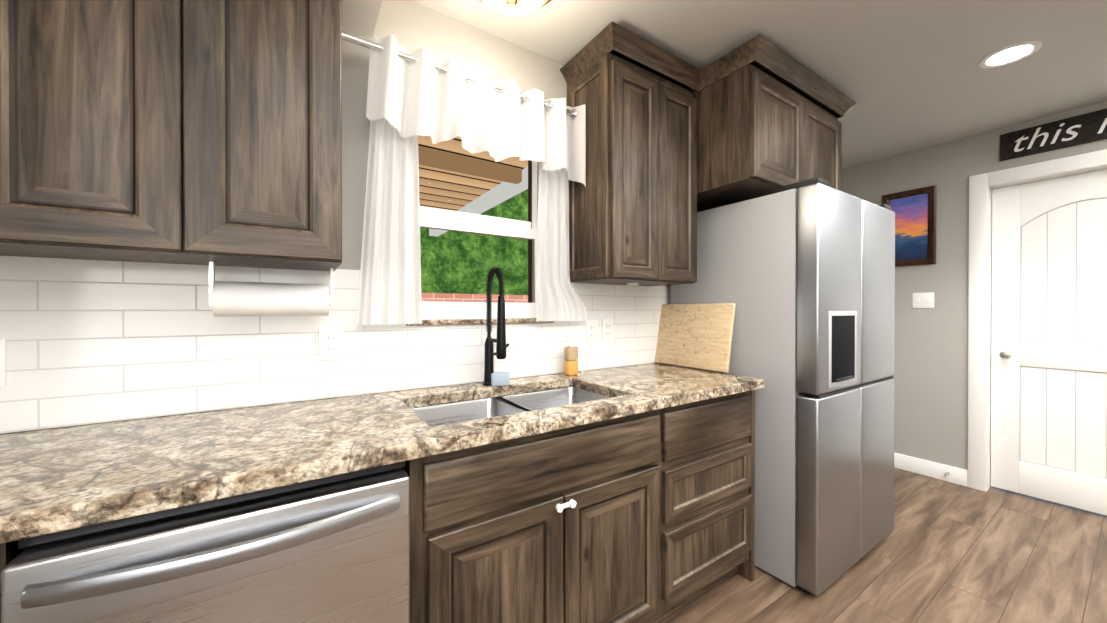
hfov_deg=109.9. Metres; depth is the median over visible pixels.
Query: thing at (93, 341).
tile backsplash
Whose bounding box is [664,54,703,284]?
upper cabinet
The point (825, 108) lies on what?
upper cabinet
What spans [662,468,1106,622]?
floor
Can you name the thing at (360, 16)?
soffit
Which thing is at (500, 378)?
sponge
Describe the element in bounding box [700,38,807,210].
upper cabinet
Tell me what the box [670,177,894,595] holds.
refrigerator
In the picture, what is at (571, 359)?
soap dispenser
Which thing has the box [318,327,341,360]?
electrical outlet
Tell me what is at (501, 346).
faucet
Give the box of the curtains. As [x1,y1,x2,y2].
[342,32,586,324]
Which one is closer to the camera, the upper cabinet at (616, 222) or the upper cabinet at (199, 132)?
the upper cabinet at (199, 132)
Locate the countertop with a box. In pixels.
[0,363,763,543]
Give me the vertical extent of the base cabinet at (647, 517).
0.878 m
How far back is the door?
2.47 m
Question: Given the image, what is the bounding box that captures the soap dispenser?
[564,334,577,375]
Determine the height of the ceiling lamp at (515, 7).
0.146 m
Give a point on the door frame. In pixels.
(981, 186)
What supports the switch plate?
attached to the wall at (930, 377)
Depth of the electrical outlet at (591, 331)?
2.00 m
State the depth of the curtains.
1.46 m
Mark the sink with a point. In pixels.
(450, 411)
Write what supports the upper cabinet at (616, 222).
attached to the wall at (413, 26)
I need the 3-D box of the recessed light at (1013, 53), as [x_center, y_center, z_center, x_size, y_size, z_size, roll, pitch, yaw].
[2.148,-1.208,1.832,0.196,0.007,0.196,0,0,-33]
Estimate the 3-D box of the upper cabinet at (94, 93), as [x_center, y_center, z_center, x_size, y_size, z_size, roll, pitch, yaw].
[-1.105,-0.576,0.960,0.334,0.874,0.328,0,0,-33]
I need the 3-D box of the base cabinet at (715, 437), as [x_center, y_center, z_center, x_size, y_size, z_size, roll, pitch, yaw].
[0.477,0.783,1.833,0.664,0.878,0.609,0,0,-33]
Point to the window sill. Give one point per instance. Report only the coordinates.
(462, 322)
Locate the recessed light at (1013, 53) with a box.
[978,41,1041,68]
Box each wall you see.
[1,0,669,433]
[841,101,1106,469]
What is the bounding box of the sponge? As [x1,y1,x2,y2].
[491,371,509,386]
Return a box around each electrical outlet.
[0,340,5,385]
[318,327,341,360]
[586,320,597,342]
[602,319,612,340]
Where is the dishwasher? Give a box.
[0,461,409,622]
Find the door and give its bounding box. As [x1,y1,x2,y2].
[991,169,1106,515]
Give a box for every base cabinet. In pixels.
[0,542,7,622]
[8,455,435,622]
[436,406,675,622]
[676,390,754,612]
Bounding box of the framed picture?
[882,185,936,266]
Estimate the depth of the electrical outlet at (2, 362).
0.95 m
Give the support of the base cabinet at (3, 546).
on the floor
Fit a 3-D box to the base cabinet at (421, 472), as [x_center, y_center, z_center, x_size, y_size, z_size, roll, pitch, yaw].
[-0.763,0.787,1.021,0.698,0.878,0.609,0,0,-33]
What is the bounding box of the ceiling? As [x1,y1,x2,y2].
[410,0,1106,168]
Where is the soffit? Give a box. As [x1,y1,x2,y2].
[341,0,381,36]
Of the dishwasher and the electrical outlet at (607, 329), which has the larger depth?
the electrical outlet at (607, 329)
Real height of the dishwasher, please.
0.872 m
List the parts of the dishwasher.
handle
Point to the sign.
(1075, 130)
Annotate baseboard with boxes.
[894,453,967,486]
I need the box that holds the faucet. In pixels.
[482,267,508,385]
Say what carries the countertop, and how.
on the base cabinet at (3, 546)
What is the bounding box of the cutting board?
[655,303,735,372]
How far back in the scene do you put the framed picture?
2.93 m
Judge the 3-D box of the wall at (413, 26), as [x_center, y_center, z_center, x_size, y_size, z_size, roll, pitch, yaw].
[-0.193,0.005,1.835,6.360,2.435,0.130,0,0,-33]
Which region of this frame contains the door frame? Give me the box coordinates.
[967,149,1106,491]
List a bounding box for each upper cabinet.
[0,0,211,271]
[188,0,341,275]
[560,26,663,285]
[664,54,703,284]
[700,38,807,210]
[808,78,847,190]
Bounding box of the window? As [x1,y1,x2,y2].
[418,135,538,318]
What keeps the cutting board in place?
on the countertop
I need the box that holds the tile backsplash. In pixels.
[0,256,669,433]
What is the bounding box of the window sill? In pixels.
[406,319,553,325]
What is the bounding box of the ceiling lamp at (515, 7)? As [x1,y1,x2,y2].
[479,0,551,15]
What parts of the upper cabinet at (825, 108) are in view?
crown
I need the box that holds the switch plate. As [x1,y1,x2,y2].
[913,292,933,307]
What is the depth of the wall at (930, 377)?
2.82 m
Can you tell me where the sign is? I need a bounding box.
[1000,108,1106,160]
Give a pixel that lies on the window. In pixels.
(478, 216)
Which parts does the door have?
knob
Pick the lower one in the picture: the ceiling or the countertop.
the countertop
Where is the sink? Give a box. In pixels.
[410,387,610,426]
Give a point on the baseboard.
(956, 475)

